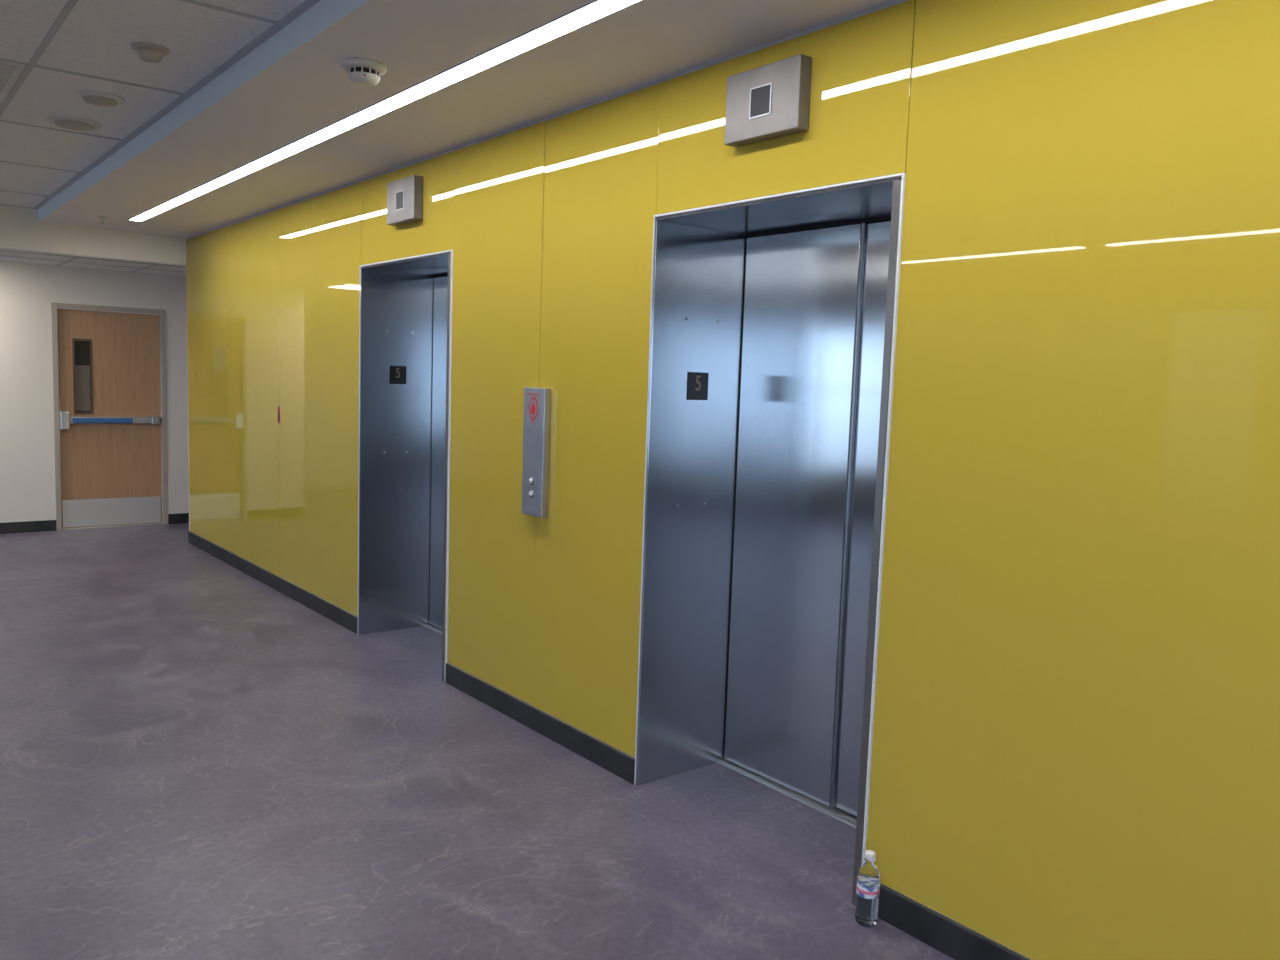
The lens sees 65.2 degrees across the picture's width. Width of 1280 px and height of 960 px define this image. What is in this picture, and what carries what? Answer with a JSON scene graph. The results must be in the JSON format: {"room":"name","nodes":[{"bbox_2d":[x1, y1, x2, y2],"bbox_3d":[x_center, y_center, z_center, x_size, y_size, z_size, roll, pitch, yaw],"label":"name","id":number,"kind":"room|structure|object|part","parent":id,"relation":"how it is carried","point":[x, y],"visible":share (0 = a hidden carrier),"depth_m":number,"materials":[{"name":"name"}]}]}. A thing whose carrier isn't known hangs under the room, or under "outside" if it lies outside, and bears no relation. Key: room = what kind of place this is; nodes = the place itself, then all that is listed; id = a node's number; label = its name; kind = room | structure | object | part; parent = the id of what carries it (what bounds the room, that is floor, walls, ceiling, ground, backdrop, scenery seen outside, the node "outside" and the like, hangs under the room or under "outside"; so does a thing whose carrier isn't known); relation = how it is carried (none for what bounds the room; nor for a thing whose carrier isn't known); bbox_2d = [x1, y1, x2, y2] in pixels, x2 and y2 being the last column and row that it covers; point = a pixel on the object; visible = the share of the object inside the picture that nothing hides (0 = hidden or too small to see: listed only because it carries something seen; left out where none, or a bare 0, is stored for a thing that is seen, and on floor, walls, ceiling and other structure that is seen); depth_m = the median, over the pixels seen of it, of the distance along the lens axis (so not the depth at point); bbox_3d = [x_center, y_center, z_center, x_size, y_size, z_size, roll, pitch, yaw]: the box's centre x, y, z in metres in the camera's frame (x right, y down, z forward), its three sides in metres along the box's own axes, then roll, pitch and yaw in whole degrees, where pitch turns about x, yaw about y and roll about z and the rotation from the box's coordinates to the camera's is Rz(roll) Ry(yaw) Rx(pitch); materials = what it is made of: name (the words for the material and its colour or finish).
{"room":"elevator lobby","nodes":[
{"label":"elevator lobby","id":0,"kind":"room"},
{"bbox_2d":[0,260,188,522],"bbox_3d":[-5.371,-0.891,10.675,3.100,2.410,2.550,-3,7,-38],"label":"wall","id":1,"kind":"structure","parent":0,"point":[27,290],"depth_m":9.04,"materials":[{"name":"beige paint"}]},
{"bbox_2d":[0,513,188,533],"bbox_3d":[-4.615,0.383,9.793,3.100,0.100,0.010,-3,7,-38],"label":"baseboard","id":2,"kind":"structure","parent":1,"relation":"attached to","point":[46,525],"depth_m":9.10,"materials":[{"name":"black rubber"}]},
{"bbox_2d":[57,309,161,527],"bbox_3d":[-4.996,-0.570,9.443,0.859,2.014,0.044,-3,7,-38],"label":"leaf","id":3,"kind":"object","parent":1,"relation":"attached to","point":[99,461],"visible":0.96,"depth_m":9.43,"materials":[{"name":"brown wood"}]},
{"bbox_2d":[59,411,69,429],"bbox_3d":[-5.267,-0.546,9.155,0.075,0.170,0.069,-3,7,-38],"label":"case","id":4,"kind":"object","parent":3,"relation":"attached to","point":[64,415],"depth_m":9.13,"materials":[{"name":"silver metal"}]},
{"bbox_2d":[75,341,90,411],"bbox_3d":[-5.163,-0.958,9.259,0.137,0.665,0.006,-3,7,-38],"label":"glass pane","id":5,"kind":"object","parent":3,"relation":"in","point":[82,348],"visible":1,"depth_m":9.24,"materials":[{"name":"black glass"}]},
{"bbox_2d":[75,365,90,410],"bbox_3d":[-5.163,-0.850,9.266,0.121,0.420,0.003,-3,7,-38],"label":"notice","id":6,"kind":"object","parent":5,"relation":"attached to","point":[82,372],"depth_m":9.27,"materials":[{"name":"grey paper"}]},
{"bbox_2d":[70,417,151,423],"bbox_3d":[-4.956,-0.562,9.417,0.789,0.060,0.044,-3,7,-38],"label":"bar","id":7,"kind":"object","parent":3,"relation":"attached to","point":[136,420],"visible":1,"depth_m":9.49,"materials":[{"name":"silver metal"}]},
{"bbox_2d":[73,418,132,422],"bbox_3d":[-5.011,-0.555,9.334,0.500,0.050,0.021,-3,7,-38],"label":"pad","id":8,"kind":"object","parent":7,"relation":"attached to","point":[75,420],"depth_m":9.32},
{"bbox_3d":[-4.956,-0.562,9.417,0.789,0.060,0.044,-3,7,-38],"label":"rail","id":9,"kind":"part","parent":7,"relation":"part of","materials":[{"name":"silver metal"}]},
{"bbox_2d":[51,302,167,530],"bbox_3d":[-5.003,-0.589,9.450,0.955,2.075,0.152,-3,7,-38],"label":"frame","id":10,"kind":"object","parent":1,"relation":"attached to","point":[54,306],"visible":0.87,"depth_m":9.29,"materials":[{"name":"beige paint"}]},
{"bbox_2d":[62,496,160,527],"bbox_3d":[-5.011,0.299,9.511,0.839,0.255,0.002,-3,7,-38],"label":"kick plate","id":11,"kind":"object","parent":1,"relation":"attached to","point":[131,510],"visible":1,"depth_m":9.50,"materials":[{"name":"silver metal"}]},
{"bbox_2d":[72,338,159,423],"bbox_3d":[-4.913,-0.918,9.398,0.721,0.785,0.060,-3,7,-38],"label":"window frame","id":12,"kind":"structure","parent":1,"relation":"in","point":[155,420],"depth_m":9.25,"materials":[{"name":"metal"}]},
{"bbox_3d":[-5.147,-0.955,9.240,0.161,0.695,0.008,-3,7,-38],"label":"lite frame","id":13,"kind":"part","parent":12,"relation":"part of","materials":[{"name":"brown"}]},
{"bbox_2d":[0,0,319,208],"bbox_3d":[-2.670,-1.471,1.072,5.250,0.166,13.270,-3,7,-38],"label":"ceiling","id":14,"kind":"structure","parent":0,"point":[65,48],"depth_m":4.02,"materials":[{"name":"paint"}]},
{"bbox_2d":[46,115,101,130],"bbox_3d":[-2.819,-1.770,4.984,0.240,0.030,0.240,-3,7,-38],"label":"ceiling speaker","id":15,"kind":"object","parent":14,"relation":"in","point":[67,122],"depth_m":4.93},
{"bbox_2d":[76,91,123,106],"bbox_3d":[-2.432,-1.709,4.503,0.190,0.030,0.190,-3,7,-38],"label":"ceiling speaker","id":16,"kind":"object","parent":14,"relation":"in","point":[91,97],"depth_m":4.46},
{"bbox_2d":[0,0,894,275],"bbox_3d":[-2.756,-1.540,3.392,8.000,0.490,17.000,-3,7,-38],"label":"ceiling","id":17,"kind":"structure","parent":0,"point":[294,85],"depth_m":4.01,"materials":[{"name":"white paint"}]},
{"bbox_2d":[0,60,24,93],"bbox_3d":[-2.881,-1.687,4.064,0.590,0.010,0.550,-3,7,-38],"label":"ceiling vent","id":18,"kind":"object","parent":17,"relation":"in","point":[10,72],"visible":1,"depth_m":4.14,"materials":[{"name":"white metal"}]},
{"bbox_2d":[0,248,185,272],"bbox_3d":[-6.882,-1.943,8.578,8.002,0.012,3.730,-3,7,-38],"label":"grid","id":19,"kind":"object","parent":17,"relation":"attached to","point":[153,264],"visible":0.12,"depth_m":8.30,"materials":[{"name":"grey metal"}]},
{"bbox_2d":[98,216,106,223],"bbox_3d":[-4.018,-1.943,7.476,0.060,0.049,0.060,-3,7,-38],"label":"sprinkler","id":20,"kind":"object","parent":17,"relation":"attached to","point":[101,217],"visible":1,"depth_m":7.47,"materials":[{"name":"silver metal"}]},
{"bbox_2d":[130,42,168,62],"bbox_3d":[-1.853,-1.611,3.782,0.132,0.045,0.132,-3,7,-38],"label":"detector","id":21,"kind":"object","parent":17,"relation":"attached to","point":[147,52],"visible":1,"depth_m":3.75,"materials":[{"name":"beige plastic"}]},
{"bbox_2d":[341,58,386,85],"bbox_3d":[-0.982,-1.443,3.559,0.158,0.068,0.158,-3,7,-38],"label":"smoke detector","id":22,"kind":"object","parent":17,"relation":"attached to","point":[361,71],"visible":1,"depth_m":3.52,"materials":[{"name":"white plastic"}]},
{"bbox_2d":[128,0,643,221],"bbox_3d":[-0.831,-1.497,3.832,0.098,0.004,9.687,-3,7,-38],"label":"recessed light","id":23,"kind":"object","parent":17,"relation":"in","point":[593,11],"visible":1,"depth_m":3.79,"materials":[{"name":"white plastic"}]},
{"bbox_2d":[0,523,954,959],"bbox_3d":[-2.848,1.175,3.660,8.400,0.150,17.400,-3,7,-38],"label":"floor","id":24,"kind":"structure","parent":0,"point":[198,761],"depth_m":3.55,"materials":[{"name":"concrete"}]},
{"bbox_2d":[62,523,162,529],"bbox_3d":[-5.038,0.438,9.553,0.865,0.010,0.150,-3,7,-38],"label":"threshold","id":25,"kind":"object","parent":24,"relation":"on","point":[150,523],"visible":0.56,"depth_m":9.48,"materials":[{"name":"silver metal"}]},
{"bbox_2d":[855,850,879,926],"bbox_3d":[0.664,1.185,2.910,0.067,0.214,0.067,0,6,-17],"label":"water bottle","id":26,"kind":"object","parent":24,"relation":"on","point":[868,880],"visible":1,"depth_m":2.89,"materials":[{"name":"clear plastic"}]},
{"bbox_2d":[186,0,1279,959],"bbox_3d":[0.492,-0.253,3.748,0.759,2.900,13.270,-3,7,-38],"label":"wall","id":27,"kind":"structure","parent":0,"point":[1076,740],"depth_m":2.64,"materials":[{"name":"yellow paint"}]},
{"bbox_2d":[186,238,189,530],"bbox_3d":[-3.924,-0.760,8.694,0.016,2.636,0.007,-3,7,-38],"label":"trim","id":28,"kind":"structure","parent":27,"relation":"attached to","point":[186,238],"depth_m":8.68,"materials":[{"name":"white"}]},
{"bbox_3d":[-3.558,-0.745,8.232,0.011,2.522,1.167,-3,7,-38],"label":"glass panel","id":29,"kind":"part","parent":27,"relation":"part of","materials":[{"name":"yellow glass"}]},
{"bbox_3d":[-2.832,-0.630,7.322,0.011,2.522,1.167,-2,7,-38],"label":"glass panel","id":30,"kind":"part","parent":27,"relation":"part of","materials":[{"name":"yellow glass"}]},
{"bbox_2d":[278,407,279,422],"bbox_3d":[-2.486,-0.449,6.886,0.004,0.110,0.044,-3,7,-38],"label":"junction box","id":31,"kind":"object","parent":27,"relation":"attached to","point":[278,407],"visible":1,"depth_m":6.88,"materials":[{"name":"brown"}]},
{"bbox_3d":[-2.043,-0.506,6.334,0.011,2.522,1.367,-3,7,-38],"label":"glass panel","id":32,"kind":"part","parent":27,"relation":"part of","materials":[{"name":"yellow glass"}]},
{"bbox_2d":[358,269,433,634],"bbox_3d":[-1.396,-0.156,6.005,0.601,2.134,0.012,-3,7,-38],"label":"door frame","id":33,"kind":"structure","parent":27,"relation":"attached to","point":[396,419],"depth_m":5.95,"materials":[{"name":"silver metal"}]},
{"bbox_2d":[389,366,405,383],"bbox_3d":[-1.430,-0.621,5.909,0.106,0.106,0.004,-3,7,-38],"label":"number sign","id":34,"kind":"object","parent":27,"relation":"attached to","point":[397,373],"visible":1,"depth_m":5.91,"materials":[{"name":"black plastic"}]},
{"bbox_2d":[387,175,422,225],"bbox_3d":[-1.224,-1.448,5.193,0.054,0.217,0.322,-3,7,-38],"label":"lantern","id":35,"kind":"object","parent":27,"relation":"attached to","point":[405,195],"visible":1,"depth_m":5.13,"materials":[{"name":"silver metal"}]},
{"bbox_2d":[358,250,452,675],"bbox_3d":[-1.291,-0.101,5.395,0.012,2.153,1.111,-3,7,-38],"label":"white reveal","id":36,"kind":"object","parent":27,"relation":"attached to","point":[451,251],"visible":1,"depth_m":4.99,"materials":[{"name":"white metal"}]},
{"bbox_2d":[360,252,450,275],"bbox_3d":[-1.026,-1.170,5.482,0.601,0.012,1.087,-3,7,-38],"label":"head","id":37,"kind":"object","parent":27,"relation":"attached to","point":[436,264],"visible":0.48,"depth_m":5.49},
{"bbox_2d":[429,276,447,629],"bbox_3d":[-1.089,-0.132,5.871,0.012,2.110,0.570,-3,7,-38],"label":"panel","id":38,"kind":"object","parent":37,"relation":"hanging from","point":[441,283],"visible":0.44,"depth_m":6.01,"materials":[{"name":"silver metal"}]},
{"bbox_3d":[-1.240,-1.407,5.269,0.011,0.466,1.105,-3,7,-38],"label":"glass panel","id":39,"kind":"part","parent":27,"relation":"part of","materials":[{"name":"yellow glass"}]},
{"bbox_2d":[423,624,442,634],"bbox_3d":[-0.957,0.948,5.805,0.140,0.007,1.061,-3,7,-38],"label":"sill","id":40,"kind":"structure","parent":27,"relation":"attached to","point":[429,626],"depth_m":6.10,"materials":[{"name":"silver metal"}]},
{"bbox_2d":[442,254,450,681],"bbox_3d":[-0.963,-0.039,4.977,0.007,2.134,0.026,-3,7,-38],"label":"door frame","id":41,"kind":"structure","parent":27,"relation":"in","point":[449,255],"depth_m":4.97,"materials":[{"name":"silver metal"}]},
{"bbox_3d":[-0.683,-0.291,4.629,0.011,2.522,0.794,-3,7,-38],"label":"glass panel","id":42,"kind":"part","parent":27,"relation":"part of","materials":[{"name":"yellow glass"}]},
{"bbox_2d":[521,387,550,517],"bbox_3d":[-0.452,-0.120,4.303,0.042,0.552,0.166,-3,7,-38],"label":"panel","id":43,"kind":"object","parent":27,"relation":"attached to","point":[537,401],"visible":1,"depth_m":4.27,"materials":[{"name":"silver metal"}]},
{"bbox_3d":[-0.200,-0.215,4.025,0.011,2.522,0.755,-2,7,-38],"label":"glass panel","id":44,"kind":"part","parent":27,"relation":"part of","materials":[{"name":"yellow glass"}]},
{"bbox_2d":[188,531,1026,959],"bbox_3d":[0.148,1.152,3.654,0.022,0.100,13.274,-3,7,-38],"label":"baseboard","id":45,"kind":"structure","parent":27,"relation":"attached to","point":[957,942],"depth_m":4.13,"materials":[{"name":"black rubber"}]},
{"bbox_2d":[189,531,1031,959],"bbox_3d":[0.149,1.100,3.645,0.005,0.005,13.270,-3,7,-38],"label":"bead","id":46,"kind":"object","parent":45,"relation":"on","point":[882,884],"visible":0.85,"depth_m":3.99,"materials":[{"name":"black rubber"}]},
{"bbox_2d":[635,220,746,785],"bbox_3d":[0.257,0.105,3.935,0.601,2.134,0.012,-3,7,-38],"label":"door frame","id":47,"kind":"structure","parent":27,"relation":"attached to","point":[699,273],"depth_m":3.88,"materials":[{"name":"silver metal"}]},
{"bbox_2d":[687,372,708,399],"bbox_3d":[0.222,-0.360,3.838,0.106,0.106,0.004,-3,7,-38],"label":"number sign","id":48,"kind":"object","parent":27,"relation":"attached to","point":[697,383],"visible":1,"depth_m":3.84,"materials":[{"name":"black plastic"}]},
{"bbox_2d":[724,54,811,146],"bbox_3d":[0.399,-1.192,3.160,0.054,0.217,0.325,-3,7,-38],"label":"lantern","id":49,"kind":"object","parent":27,"relation":"attached to","point":[772,100],"visible":1,"depth_m":3.12,"materials":[{"name":"silver metal"}]},
{"bbox_2d":[634,173,905,863],"bbox_3d":[0.360,0.159,3.326,0.012,2.153,1.106,-3,7,-38],"label":"elevator door frame","id":50,"kind":"structure","parent":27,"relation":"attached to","point":[903,175],"depth_m":2.92,"materials":[{"name":"white metal"}]},
{"bbox_2d":[655,176,901,234],"bbox_3d":[0.625,-0.909,3.413,0.601,0.012,1.082,-3,7,-38],"label":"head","id":51,"kind":"object","parent":27,"relation":"attached to","point":[870,199],"visible":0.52,"depth_m":3.35},
{"bbox_2d":[724,220,890,816],"bbox_3d":[0.718,0.152,3.621,0.030,2.110,1.046,-3,7,-38],"label":"panel","id":52,"kind":"object","parent":51,"relation":"hanging from","point":[801,295],"depth_m":3.72,"materials":[{"name":"silver metal"}]},
{"bbox_3d":[0.743,0.157,3.577,0.012,2.110,0.012,-3,7,-38],"label":"door panel edge","id":53,"kind":"part","parent":52,"relation":"part of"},
{"bbox_3d":[0.884,0.177,3.425,0.016,2.110,0.531,-3,7,-38],"label":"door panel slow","id":54,"kind":"part","parent":52,"relation":"part of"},
{"bbox_3d":[0.411,-1.146,3.201,0.011,0.466,1.097,-3,7,-38],"label":"glass panel","id":55,"kind":"part","parent":27,"relation":"part of","materials":[{"name":"yellow glass"}]},
{"bbox_2d":[716,759,856,828],"bbox_3d":[0.694,1.209,3.736,0.140,0.007,1.056,-3,7,-38],"label":"sill","id":56,"kind":"structure","parent":27,"relation":"attached to","point":[834,813],"depth_m":3.80,"materials":[{"name":"silver metal"}]},
{"bbox_2d":[852,180,900,905],"bbox_3d":[0.687,0.221,2.910,0.007,2.134,0.026,-3,7,-38],"label":"door frame","id":57,"kind":"structure","parent":27,"relation":"in","point":[896,184],"depth_m":2.90,"materials":[{"name":"silver metal"}]},
{"bbox_3d":[1.384,0.035,2.039,0.011,2.522,2.144,-3,7,-38],"label":"glass panel","id":58,"kind":"part","parent":27,"relation":"part of","materials":[{"name":"yellow glass"}]},
{"bbox_2d":[746,216,890,237],"bbox_3d":[0.766,-0.905,3.527,0.058,0.010,1.056,-3,7,-38],"label":"track","id":59,"kind":"object","parent":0,"point":[887,218],"depth_m":3.61,"materials":[{"name":"metal"}]}
]}

